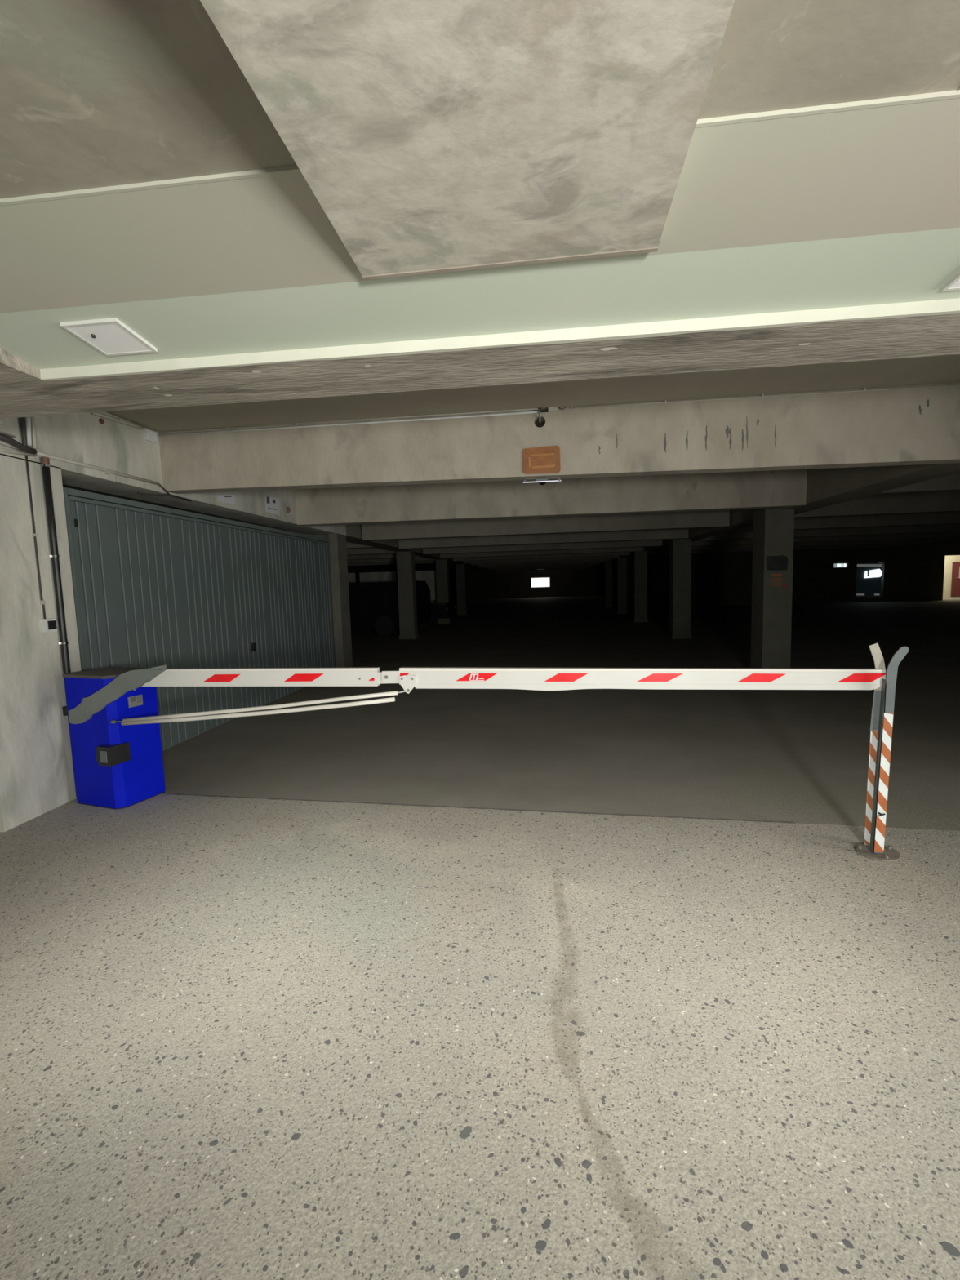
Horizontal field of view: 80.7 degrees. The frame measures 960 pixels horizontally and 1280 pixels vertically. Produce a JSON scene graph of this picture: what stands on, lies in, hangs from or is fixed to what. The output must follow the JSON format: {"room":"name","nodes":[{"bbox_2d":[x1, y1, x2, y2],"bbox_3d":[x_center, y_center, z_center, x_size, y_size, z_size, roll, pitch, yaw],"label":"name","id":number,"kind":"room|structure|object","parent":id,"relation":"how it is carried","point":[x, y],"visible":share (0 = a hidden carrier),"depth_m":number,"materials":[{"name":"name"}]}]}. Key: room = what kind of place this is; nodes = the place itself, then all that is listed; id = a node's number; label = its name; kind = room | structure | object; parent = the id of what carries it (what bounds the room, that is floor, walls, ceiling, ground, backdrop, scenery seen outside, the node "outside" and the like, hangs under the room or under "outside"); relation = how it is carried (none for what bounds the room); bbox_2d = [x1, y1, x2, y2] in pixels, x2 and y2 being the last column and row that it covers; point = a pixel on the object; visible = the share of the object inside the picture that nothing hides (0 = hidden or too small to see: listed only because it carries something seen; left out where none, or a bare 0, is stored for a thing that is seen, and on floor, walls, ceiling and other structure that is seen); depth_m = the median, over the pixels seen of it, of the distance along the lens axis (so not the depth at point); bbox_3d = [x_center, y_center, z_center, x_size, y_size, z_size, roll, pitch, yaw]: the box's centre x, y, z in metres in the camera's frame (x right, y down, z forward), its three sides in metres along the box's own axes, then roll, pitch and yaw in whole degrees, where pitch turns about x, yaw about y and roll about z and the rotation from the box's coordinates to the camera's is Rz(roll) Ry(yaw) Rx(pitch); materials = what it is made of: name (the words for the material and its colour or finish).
{"room":"underground parking garage","nodes":[
{"label":"underground parking garage","id":0,"kind":"room"},
{"bbox_2d":[0,411,346,831],"bbox_3d":[-4.249,-0.328,4.642,2.560,2.970,11.550,-1,6,6],"label":"wall","id":1,"kind":"structure","parent":0,"point":[37,776],"depth_m":3.95,"materials":[{"name":"paint"}]},
{"bbox_2d":[0,431,15,437],"bbox_3d":[-3.062,-1.321,3.628,0.056,0.011,0.135,-1,6,6],"label":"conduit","id":2,"kind":"object","parent":1,"relation":"attached to","point":[1,433],"visible":0.88,"depth_m":3.64,"materials":[{"name":"metal"}]},
{"bbox_2d":[0,440,23,451],"bbox_3d":[-3.057,-1.266,3.649,0.020,0.047,0.238,-1,6,6],"label":"conduit","id":3,"kind":"object","parent":1,"relation":"attached to","point":[1,442],"visible":0.68,"depth_m":3.66,"materials":[{"name":"grey plastic"}]},
{"bbox_2d":[0,448,35,456],"bbox_3d":[-3.061,-1.238,3.703,0.020,0.041,0.332,-1,6,6],"label":"conduit","id":4,"kind":"object","parent":1,"relation":"attached to","point":[1,449],"visible":0.92,"depth_m":3.72,"materials":[{"name":"grey plastic"}]},
{"bbox_2d":[0,434,36,454],"bbox_3d":[-3.020,-1.278,3.667,0.060,0.082,0.292,-1,6,6],"label":"cable","id":5,"kind":"object","parent":1,"relation":"attached to","point":[20,446],"visible":1,"depth_m":3.67,"materials":[{"name":"black rubber"}]},
{"bbox_2d":[19,417,27,446],"bbox_3d":[-3.044,-1.385,3.784,0.028,0.237,0.049,-1,6,6],"label":"cable","id":6,"kind":"object","parent":1,"relation":"attached to","point":[24,435],"visible":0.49,"depth_m":3.77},
{"bbox_2d":[25,416,31,446],"bbox_3d":[-3.042,-1.415,3.808,0.032,0.211,0.047,-1,6,6],"label":"conduit","id":7,"kind":"object","parent":1,"relation":"attached to","point":[28,420],"visible":0.66,"depth_m":3.80,"materials":[{"name":"white plastic"}]},
{"bbox_2d":[31,416,36,448],"bbox_3d":[-3.047,-1.423,3.858,0.024,0.228,0.030,-1,6,6],"label":"conduit","id":8,"kind":"object","parent":1,"relation":"attached to","point":[33,420],"visible":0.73,"depth_m":3.85,"materials":[{"name":"grey plastic"}]},
{"bbox_2d":[25,455,45,618],"bbox_3d":[-3.043,-0.703,3.869,0.016,1.120,0.029,-1,6,6],"label":"conduit","id":9,"kind":"object","parent":1,"relation":"attached to","point":[34,535],"visible":1,"depth_m":3.86,"materials":[{"name":"grey plastic"}]},
{"bbox_2d":[40,617,57,631],"bbox_3d":[-3.011,-0.104,3.956,0.042,0.090,0.090,-1,6,6],"label":"light switch","id":10,"kind":"object","parent":1,"relation":"attached to","point":[47,624],"visible":1,"depth_m":3.93,"materials":[{"name":"white plastic"}]},
{"bbox_2d":[37,457,76,797],"bbox_3d":[-2.997,-0.055,4.043,0.075,2.435,0.102,-6,7,-39],"label":"downpipe","id":11,"kind":"object","parent":1,"relation":"attached to","point":[45,464],"visible":0.82,"depth_m":4.00,"materials":[{"name":"black plastic"}]},
{"bbox_2d":[35,451,159,484],"bbox_3d":[-2.981,-1.345,4.508,0.028,0.039,1.251,-1,6,6],"label":"conduit","id":12,"kind":"object","parent":1,"relation":"attached to","point":[105,471],"visible":0.91,"depth_m":4.39,"materials":[{"name":"grey plastic"}]},
{"bbox_2d":[98,418,104,423],"bbox_3d":[-2.998,-1.733,4.479,0.015,0.038,0.040,-1,6,6],"label":"plug","id":13,"kind":"object","parent":1,"relation":"attached to","point":[100,420],"visible":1,"depth_m":4.47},
{"bbox_2d":[91,412,144,429],"bbox_3d":[-2.968,-1.803,4.651,0.026,0.054,0.565,-1,6,6],"label":"conduit","id":14,"kind":"object","parent":1,"relation":"attached to","point":[118,420],"visible":0.94,"depth_m":4.63,"materials":[{"name":"grey plastic"}]},
{"bbox_2d":[142,428,157,443],"bbox_3d":[-2.929,-1.812,5.028,0.036,0.090,0.140,-1,6,6],"label":"junction box","id":15,"kind":"object","parent":1,"relation":"attached to","point":[148,435],"visible":1,"depth_m":5.00,"materials":[{"name":"white plastic"}]},
{"bbox_2d":[137,492,168,495],"bbox_3d":[-2.946,-1.324,5.118,0.039,0.034,0.300,1,6,26],"label":"cable","id":16,"kind":"object","parent":1,"relation":"attached to","point":[137,492],"visible":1,"depth_m":5.09,"materials":[{"name":"black rubber"}]},
{"bbox_2d":[62,487,335,751],"bbox_3d":[-2.845,-0.275,6.999,0.080,2.310,5.570,-1,6,6],"label":"door","id":17,"kind":"structure","parent":1,"relation":"in","point":[153,585],"depth_m":5.87,"materials":[{"name":"grey metal"}]},
{"bbox_2d":[217,494,235,504],"bbox_3d":[-2.804,-1.574,6.260,0.005,0.118,0.346,-1,6,6],"label":"notice","id":18,"kind":"object","parent":1,"relation":"attached to","point":[230,499],"visible":1,"depth_m":6.27,"materials":[{"name":"white paper"}]},
{"bbox_2d":[265,495,279,515],"bbox_3d":[-2.690,-1.748,7.335,0.005,0.221,0.398,-1,6,6],"label":"notice","id":19,"kind":"object","parent":1,"relation":"attached to","point":[272,504],"visible":1,"depth_m":7.33,"materials":[{"name":"white paper"}]},
{"bbox_2d":[285,506,290,513],"bbox_3d":[-2.645,-1.786,7.756,0.087,0.092,0.040,-4,6,-18],"label":"box","id":20,"kind":"object","parent":1,"relation":"attached to","point":[288,509],"visible":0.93,"depth_m":7.75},
{"bbox_2d":[178,509,352,667],"bbox_3d":[-7.638,-0.809,10.515,10.570,2.950,0.450,-1,6,6],"label":"door frame","id":21,"kind":"structure","parent":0,"point":[337,548],"depth_m":9.84,"materials":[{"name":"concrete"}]},
{"bbox_2d":[347,566,397,582],"bbox_3d":[-11.045,-2.462,27.415,0.200,3.050,55.600,-1,6,6],"label":"wall","id":22,"kind":"structure","parent":0,"point":[350,570],"depth_m":43.84,"materials":[{"name":"concrete"}]},
{"bbox_2d":[0,593,959,1279],"bbox_3d":[8.212,-1.581,29.491,38.000,0.255,63.600,-1,6,6],"label":"floor","id":23,"kind":"structure","parent":0,"point":[423,984],"depth_m":2.12,"materials":[{"name":"concrete"}]},
{"bbox_2d":[62,666,165,809],"bbox_3d":[-2.658,0.700,4.076,0.456,0.947,0.456,0,6,21],"label":"base cabinet","id":24,"kind":"object","parent":23,"relation":"on","point":[116,766],"visible":0.84,"depth_m":3.98,"materials":[{"name":"blue metal"}]},
{"bbox_2d":[130,696,135,702],"bbox_3d":[-2.453,0.421,4.000,0.001,0.035,0.035,0,6,21],"label":"print","id":25,"kind":"object","parent":24,"relation":"attached to","point":[132,699],"depth_m":4.00},
{"bbox_2d":[68,664,885,725],"bbox_3d":[-0.307,0.358,3.373,4.917,0.412,0.184,-1,6,11],"label":"barrier","id":26,"kind":"object","parent":24,"relation":"attached to","point":[409,677],"visible":1,"depth_m":3.38,"materials":[{"name":"white metal"}]},
{"bbox_2d":[348,581,431,637],"bbox_3d":[-4.030,-0.973,17.721,4.612,1.620,1.890,0,6,14],"label":"vehicle","id":27,"kind":"object","parent":23,"relation":"on","point":[371,604],"visible":0.26,"depth_m":16.56,"materials":[{"name":"paint"}]},
{"bbox_2d":[347,570,437,599],"bbox_3d":[-4.177,-1.899,24.565,4.850,2.100,0.100,-1,6,6],"label":"wall","id":28,"kind":"structure","parent":23,"relation":"on","point":[429,576],"depth_m":24.38,"materials":[{"name":"paint"}]},
{"bbox_2d":[353,599,457,628],"bbox_3d":[-3.110,-1.233,21.032,4.212,1.420,1.790,-1,6,10],"label":"car","id":29,"kind":"object","parent":23,"relation":"on","point":[439,610],"visible":0.28,"depth_m":19.97,"materials":[{"name":"paint"}]},
{"bbox_2d":[395,551,418,639],"bbox_3d":[-2.040,-1.249,15.861,0.460,2.425,0.440,-1,6,6],"label":"concrete column","id":30,"kind":"structure","parent":23,"relation":"on","point":[406,570],"depth_m":15.68,"materials":[{"name":"grey concrete"}]},
{"bbox_2d":[435,559,451,624],"bbox_3d":[-1.388,-1.825,21.393,0.460,2.425,0.440,-1,6,6],"label":"concrete column","id":31,"kind":"structure","parent":23,"relation":"on","point":[442,565],"depth_m":21.18,"materials":[{"name":"grey concrete"}]},
{"bbox_2d":[455,564,467,614],"bbox_3d":[-0.897,-2.439,27.343,0.460,2.425,0.440,-1,6,6],"label":"concrete column","id":32,"kind":"structure","parent":23,"relation":"on","point":[460,568],"depth_m":27.15,"materials":[{"name":"grey concrete"}]},
{"bbox_2d":[604,562,613,607],"bbox_3d":[6.969,-2.987,30.489,0.460,2.425,0.440,-1,6,6],"label":"concrete column","id":33,"kind":"structure","parent":23,"relation":"on","point":[609,566],"depth_m":30.31,"materials":[{"name":"grey concrete"}]},
{"bbox_2d":[616,557,628,613],"bbox_3d":[6.180,-2.368,24.572,0.460,2.425,0.440,-1,6,6],"label":"concrete column","id":34,"kind":"structure","parent":23,"relation":"on","point":[621,562],"depth_m":24.39,"materials":[{"name":"grey concrete"}]},
{"bbox_2d":[632,551,648,622],"bbox_3d":[5.530,-1.842,19.539,0.460,2.425,0.440,-1,6,6],"label":"concrete column","id":35,"kind":"structure","parent":23,"relation":"on","point":[639,558],"depth_m":19.36,"materials":[{"name":"grey concrete"}]},
{"bbox_2d":[667,538,691,639],"bbox_3d":[4.918,-1.256,13.903,0.460,2.425,0.440,-1,6,6],"label":"concrete column","id":36,"kind":"structure","parent":23,"relation":"on","point":[680,549],"depth_m":13.73,"materials":[{"name":"grey concrete"}]},
{"bbox_2d":[748,507,794,668],"bbox_3d":[4.276,-0.672,8.294,0.430,2.425,0.490,-1,6,6],"label":"concrete column","id":37,"kind":"structure","parent":23,"relation":"on","point":[773,528],"depth_m":8.11,"materials":[{"name":"grey concrete"}]},
{"bbox_2d":[766,555,788,570],"bbox_3d":[4.218,-1.095,8.025,0.300,0.217,0.003,-1,6,6],"label":"sign","id":38,"kind":"object","parent":37,"relation":"attached to","point":[780,562],"visible":1,"depth_m":8.02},
{"bbox_2d":[771,573,787,588],"bbox_3d":[4.264,-0.836,8.047,0.219,0.211,0.003,-1,6,6],"label":"sticker","id":39,"kind":"object","parent":37,"relation":"attached to","point":[775,581],"visible":1,"depth_m":8.05,"materials":[{"name":"orange paper"}]},
{"bbox_2d":[853,642,909,862],"bbox_3d":[2.110,0.585,2.969,0.210,1.131,0.210,-1,6,6],"label":"post","id":40,"kind":"object","parent":23,"relation":"on","point":[873,846],"visible":0.98,"depth_m":2.96,"materials":[{"name":"white metal"}]},
{"bbox_2d":[0,0,959,368],"bbox_3d":[1.490,-1.134,0.021,15.000,0.336,3.790,-1,6,6],"label":"ceiling","id":41,"kind":"structure","parent":0,"point":[146,184],"depth_m":1.42,"materials":[{"name":"concrete"}]},
{"bbox_2d":[0,347,42,383],"bbox_3d":[-3.977,-1.077,0.618,4.000,0.500,3.802,-1,6,6],"label":"beam","id":42,"kind":"structure","parent":41,"relation":"attached to","point":[13,369],"depth_m":2.23,"materials":[{"name":"concrete"}]},
{"bbox_2d":[59,317,157,355],"bbox_3d":[-1.343,-1.103,2.057,0.210,0.042,0.210,-1,6,6],"label":"ceiling panel","id":43,"kind":"object","parent":41,"relation":"attached to","point":[109,336],"visible":1,"depth_m":2.04,"materials":[{"name":"white plastic"}]},
{"bbox_2d":[200,0,734,279],"bbox_3d":[-0.096,-0.826,0.034,0.859,0.479,3.317,-1,6,6],"label":"ceiling panel","id":44,"kind":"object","parent":41,"relation":"attached to","point":[432,136],"depth_m":1.04,"materials":[{"name":"concrete"}]},
{"bbox_2d":[0,297,959,418],"bbox_3d":[1.714,-1.356,2.107,15.000,0.426,0.430,-1,6,6],"label":"beam","id":45,"kind":"structure","parent":41,"relation":"attached to","point":[927,328],"depth_m":2.25,"materials":[{"name":"concrete"}]},
{"bbox_2d":[941,271,959,291],"bbox_3d":[1.607,-1.158,1.719,0.210,0.046,0.255,-1,6,6],"label":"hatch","id":46,"kind":"object","parent":41,"relation":"attached to","point":[953,284],"visible":1,"depth_m":1.83,"materials":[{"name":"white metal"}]},
{"bbox_2d":[62,354,959,570],"bbox_3d":[8.342,-4.978,31.258,38.000,0.250,59.380,-1,6,6],"label":"ceiling","id":47,"kind":"structure","parent":0,"point":[943,369],"depth_m":4.45,"materials":[{"name":"concrete"}]},
{"bbox_2d":[346,541,377,548],"bbox_3d":[-6.959,-2.458,14.351,9.150,0.520,0.220,-1,6,6],"label":"ceiling beam","id":48,"kind":"structure","parent":47,"relation":"attached to","point":[349,544],"depth_m":13.84,"materials":[{"name":"concrete"}]},
{"bbox_2d":[346,547,397,555],"bbox_3d":[-6.658,-2.750,17.169,9.150,0.520,0.220,-1,6,6],"label":"ceiling beam","id":49,"kind":"structure","parent":47,"relation":"attached to","point":[360,551],"depth_m":16.72,"materials":[{"name":"concrete"}]},
{"bbox_2d":[346,553,424,559],"bbox_3d":[-6.356,-3.043,19.988,9.150,0.520,0.220,-1,6,6],"label":"ceiling beam","id":50,"kind":"structure","parent":47,"relation":"attached to","point":[385,555],"depth_m":19.61,"materials":[{"name":"concrete"}]},
{"bbox_2d":[346,557,435,563],"bbox_3d":[-6.049,-3.341,22.857,9.150,0.520,0.220,-1,6,6],"label":"ceiling beam","id":51,"kind":"structure","parent":47,"relation":"attached to","point":[380,560],"depth_m":22.54,"materials":[{"name":"concrete"}]},
{"bbox_2d":[347,560,435,565],"bbox_3d":[-5.743,-3.639,25.725,9.150,0.520,0.220,-1,6,6],"label":"ceiling beam","id":52,"kind":"structure","parent":47,"relation":"attached to","point":[434,561],"depth_m":25.50,"materials":[{"name":"concrete"}]},
{"bbox_2d":[346,524,502,573],"bbox_3d":[-0.275,-4.397,31.901,0.410,0.530,44.050,-1,6,6],"label":"girder","id":53,"kind":"object","parent":47,"relation":"attached to","point":[353,531],"visible":0.29,"depth_m":13.12,"materials":[{"name":"concrete"}]},
{"bbox_2d":[491,565,589,569],"bbox_3d":[4.209,-5.295,39.553,6.800,0.580,0.220,-1,6,6],"label":"ceiling beam","id":54,"kind":"structure","parent":47,"relation":"attached to","point":[583,566],"depth_m":39.47,"materials":[{"name":"concrete"}]},
{"bbox_2d":[494,567,586,570],"bbox_3d":[4.526,-5.603,42.520,6.800,0.580,0.220,-1,6,6],"label":"ceiling beam","id":55,"kind":"structure","parent":47,"relation":"attached to","point":[564,567],"depth_m":42.42,"materials":[{"name":"concrete"}]},
{"bbox_2d":[497,568,582,571],"bbox_3d":[4.843,-5.911,45.488,6.800,0.580,0.220,-1,6,6],"label":"ceiling beam","id":56,"kind":"structure","parent":47,"relation":"attached to","point":[566,568],"depth_m":45.42,"materials":[{"name":"concrete"}]},
{"bbox_2d":[500,568,580,572],"bbox_3d":[5.161,-6.219,48.455,6.800,0.580,0.220,-1,6,6],"label":"ceiling beam","id":57,"kind":"structure","parent":47,"relation":"attached to","point":[566,569],"depth_m":48.33,"materials":[{"name":"concrete"}]},
{"bbox_2d":[477,560,604,566],"bbox_3d":[3.256,-4.370,30.652,6.800,0.580,0.220,-1,6,6],"label":"ceiling beam","id":58,"kind":"structure","parent":47,"relation":"attached to","point":[597,562],"depth_m":30.57,"materials":[{"name":"concrete"}]},
{"bbox_2d":[483,563,598,568],"bbox_3d":[3.574,-4.678,33.619,6.800,0.580,0.220,-1,6,6],"label":"ceiling beam","id":59,"kind":"structure","parent":47,"relation":"attached to","point":[576,563],"depth_m":33.55,"materials":[{"name":"concrete"}]},
{"bbox_2d":[488,564,593,568],"bbox_3d":[3.891,-4.986,36.586,6.800,0.580,0.220,-1,6,6],"label":"ceiling beam","id":60,"kind":"structure","parent":47,"relation":"attached to","point":[571,565],"depth_m":36.50,"materials":[{"name":"concrete"}]},
{"bbox_2d":[462,555,619,563],"bbox_3d":[2.632,-3.764,24.816,6.800,0.580,0.220,-1,6,6],"label":"ceiling beam","id":61,"kind":"structure","parent":47,"relation":"attached to","point":[601,557],"depth_m":24.73,"materials":[{"name":"concrete"}]},
{"bbox_2d":[471,558,611,565],"bbox_3d":[2.939,-4.062,27.684,6.800,0.580,0.220,-1,6,6],"label":"ceiling beam","id":62,"kind":"structure","parent":47,"relation":"attached to","point":[607,559],"depth_m":27.60,"materials":[{"name":"concrete"}]},
{"bbox_2d":[453,551,630,561],"bbox_3d":[2.326,-3.466,21.948,6.800,0.580,0.220,-1,6,6],"label":"ceiling beam","id":63,"kind":"structure","parent":47,"relation":"attached to","point":[620,553],"depth_m":21.86,"materials":[{"name":"concrete"}]},
{"bbox_2d":[440,546,644,558],"bbox_3d":[2.019,-3.168,19.080,6.800,0.580,0.220,-1,6,6],"label":"ceiling beam","id":64,"kind":"structure","parent":47,"relation":"attached to","point":[628,548],"depth_m":18.99,"materials":[{"name":"concrete"}]},
{"bbox_2d":[422,539,662,554],"bbox_3d":[1.717,-2.875,16.261,6.800,0.580,0.220,-1,6,6],"label":"ceiling beam","id":65,"kind":"structure","parent":47,"relation":"attached to","point":[650,543],"depth_m":16.17,"materials":[{"name":"concrete"}]},
{"bbox_2d":[398,528,688,549],"bbox_3d":[1.416,-2.582,13.442,6.800,0.580,0.220,-1,6,6],"label":"ceiling beam","id":66,"kind":"structure","parent":47,"relation":"attached to","point":[668,534],"depth_m":13.35,"materials":[{"name":"concrete"}]},
{"bbox_2d":[509,569,577,572],"bbox_3d":[5.478,-6.527,51.422,6.800,0.580,0.220,-1,6,6],"label":"ceiling beam","id":67,"kind":"structure","parent":47,"relation":"attached to","point":[561,570],"depth_m":51.31,"materials":[{"name":"concrete"}]},
{"bbox_2d":[361,510,729,541],"bbox_3d":[1.114,-2.289,10.623,6.800,0.580,0.220,-1,6,6],"label":"ceiling beam","id":68,"kind":"structure","parent":47,"relation":"attached to","point":[712,518],"depth_m":10.52,"materials":[{"name":"concrete"}]},
{"bbox_2d":[295,469,807,526],"bbox_3d":[0.818,-1.994,7.804,6.890,0.585,0.220,-1,6,6],"label":"ceiling beam","id":69,"kind":"structure","parent":47,"relation":"attached to","point":[770,489],"depth_m":7.69,"materials":[{"name":"concrete"}]},
{"bbox_2d":[158,382,959,493],"bbox_3d":[0.731,-1.684,4.875,7.340,0.610,0.176,-1,6,6],"label":"ceiling beam","id":70,"kind":"structure","parent":47,"relation":"attached to","point":[918,425],"depth_m":4.76,"materials":[{"name":"concrete"}]},
{"bbox_2d":[158,484,191,501],"bbox_3d":[-2.877,-1.393,5.346,0.029,0.106,0.449,-1,6,8],"label":"conduit","id":71,"kind":"object","parent":70,"relation":"attached to","point":[160,485],"visible":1,"depth_m":5.28,"materials":[{"name":"grey metal"}]},
{"bbox_2d":[158,410,537,436],"bbox_3d":[-1.214,-1.891,4.957,3.430,0.019,0.017,-1,6,6],"label":"conduit","id":72,"kind":"object","parent":70,"relation":"attached to","point":[536,411],"visible":1,"depth_m":4.94,"materials":[{"name":"white plastic"}]},
{"bbox_2d":[207,408,537,429],"bbox_3d":[-1.213,-1.930,4.949,3.427,0.043,0.024,-1,6,6],"label":"conduit","id":73,"kind":"object","parent":70,"relation":"attached to","point":[371,419],"visible":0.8,"depth_m":4.87,"materials":[{"name":"grey plastic"}]},
{"bbox_2d":[537,409,541,426],"bbox_3d":[0.510,-1.894,4.828,0.024,0.095,0.153,-1,6,8],"label":"cable","id":74,"kind":"object","parent":70,"relation":"attached to","point":[539,411],"visible":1,"depth_m":4.77,"materials":[{"name":"metal"}]},
{"bbox_2d":[522,445,560,474],"bbox_3d":[0.523,-1.532,4.816,0.320,0.226,0.017,-1,6,6],"label":"panel","id":75,"kind":"object","parent":70,"relation":"attached to","point":[543,460],"visible":1,"depth_m":4.81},
{"bbox_2d":[523,478,560,483],"bbox_3d":[0.544,-1.397,4.953,0.330,0.025,0.040,-1,6,6],"label":"strip light","id":76,"kind":"object","parent":70,"relation":"attached to","point":[540,480],"visible":1,"depth_m":4.94,"materials":[{"name":"white plastic"}]},
{"bbox_2d":[547,406,557,412],"bbox_3d":[0.613,-1.956,4.754,0.081,0.062,0.034,-1,6,6],"label":"junction box","id":77,"kind":"object","parent":70,"relation":"attached to","point":[553,408],"visible":0.64,"depth_m":4.74,"materials":[{"name":"grey plastic"}]},
{"bbox_2d":[569,384,959,408],"bbox_3d":[2.265,-1.983,4.576,3.040,0.044,0.020,-1,6,6],"label":"conduit","id":78,"kind":"object","parent":70,"relation":"attached to","point":[762,396],"visible":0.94,"depth_m":4.57,"materials":[{"name":"grey plastic"}]},
{"bbox_2d":[577,462,959,570],"bbox_3d":[6.748,-4.276,28.746,0.450,0.550,48.830,-1,6,6],"label":"girder","id":79,"kind":"object","parent":47,"relation":"attached to","point":[825,487],"visible":0.22,"depth_m":6.60,"materials":[{"name":"concrete"}]},
{"bbox_2d":[647,541,959,555],"bbox_3d":[16.023,-4.064,23.343,19.050,0.470,0.200,-1,6,6],"label":"ceiling beam","id":80,"kind":"structure","parent":47,"relation":"attached to","point":[944,542],"depth_m":23.40,"materials":[{"name":"concrete"}]},
{"bbox_2d":[654,537,959,551],"bbox_3d":[15.716,-3.766,20.474,19.050,0.470,0.200,-1,6,6],"label":"ceiling beam","id":81,"kind":"structure","parent":47,"relation":"attached to","point":[943,539],"depth_m":20.66,"materials":[{"name":"concrete"}]},
{"bbox_2d":[691,531,959,546],"bbox_3d":[15.410,-3.469,17.606,19.050,0.470,0.200,-1,6,6],"label":"ceiling beam","id":82,"kind":"structure","parent":47,"relation":"attached to","point":[950,534],"depth_m":17.94,"materials":[{"name":"concrete"}]},
{"bbox_2d":[695,523,959,541],"bbox_3d":[15.108,-3.176,14.787,19.050,0.470,0.200,-1,6,6],"label":"ceiling beam","id":83,"kind":"structure","parent":47,"relation":"attached to","point":[938,527],"depth_m":15.25,"materials":[{"name":"concrete"}]},
{"bbox_2d":[729,511,959,532],"bbox_3d":[14.807,-2.883,11.968,19.050,0.470,0.200,-1,6,6],"label":"ceiling beam","id":84,"kind":"structure","parent":47,"relation":"attached to","point":[948,517],"depth_m":12.54,"materials":[{"name":"concrete"}]},
{"bbox_2d":[794,491,959,518],"bbox_3d":[14.505,-2.590,9.149,19.050,0.470,0.200,-1,6,6],"label":"ceiling beam","id":85,"kind":"structure","parent":47,"relation":"attached to","point":[949,501],"depth_m":9.86,"materials":[{"name":"concrete"}]},
{"bbox_2d":[870,471,959,495],"bbox_3d":[14.204,-2.297,6.331,19.050,0.470,0.200,-1,6,6],"label":"ceiling beam","id":86,"kind":"structure","parent":47,"relation":"attached to","point":[950,482],"depth_m":7.17,"materials":[{"name":"concrete"}]},
{"bbox_2d":[396,561,669,599],"bbox_3d":[4.732,-5.518,53.644,26.000,2.950,0.250,-1,6,6],"label":"wall","id":87,"kind":"structure","parent":0,"point":[480,583],"depth_m":53.33,"materials":[{"name":"concrete"}]},
{"bbox_2d":[530,577,550,587],"bbox_3d":[5.719,-5.447,53.480,1.831,0.978,0.080,-1,6,6],"label":"window","id":88,"kind":"structure","parent":87,"relation":"in","point":[535,582],"depth_m":53.46,"materials":[{"name":"white glass"}]},
{"bbox_2d":[690,544,959,606],"bbox_3d":[18.591,-3.352,28.096,17.000,2.950,0.200,-1,6,6],"label":"wall","id":89,"kind":"structure","parent":0,"point":[908,573],"depth_m":28.12,"materials":[{"name":"concrete"}]},
{"bbox_2d":[833,563,846,567],"bbox_3d":[18.073,-3.741,28.339,0.666,0.194,0.050,-1,6,6],"label":"window","id":90,"kind":"structure","parent":89,"relation":"in","point":[835,565],"depth_m":28.32,"materials":[{"name":"white glass"}]},
{"bbox_2d":[942,555,959,597],"bbox_3d":[24.436,-3.656,29.158,4.000,3.000,3.200,-1,6,6],"label":"wall","id":91,"kind":"structure","parent":0,"point":[948,559],"depth_m":30.49,"materials":[{"name":"beige paint"}]},
{"bbox_2d":[951,561,959,596],"bbox_3d":[26.095,-3.272,30.327,1.358,1.866,0.175,-1,6,6],"label":"door","id":92,"kind":"structure","parent":91,"relation":"in","point":[955,584],"depth_m":30.40,"materials":[{"name":"red paint"}]},
{"bbox_3d":[20.563,-3.045,23.974,12.200,3.050,55.600,-1,6,6],"label":"wall","id":93,"kind":"structure","parent":0,"visible":0},
{"bbox_2d":[855,563,881,596],"bbox_3d":[19.613,-3.007,28.392,1.384,1.748,0.170,-1,6,6],"label":"door","id":94,"kind":"structure","parent":93,"relation":"in","point":[868,575],"depth_m":28.43,"materials":[{"name":"metal"}]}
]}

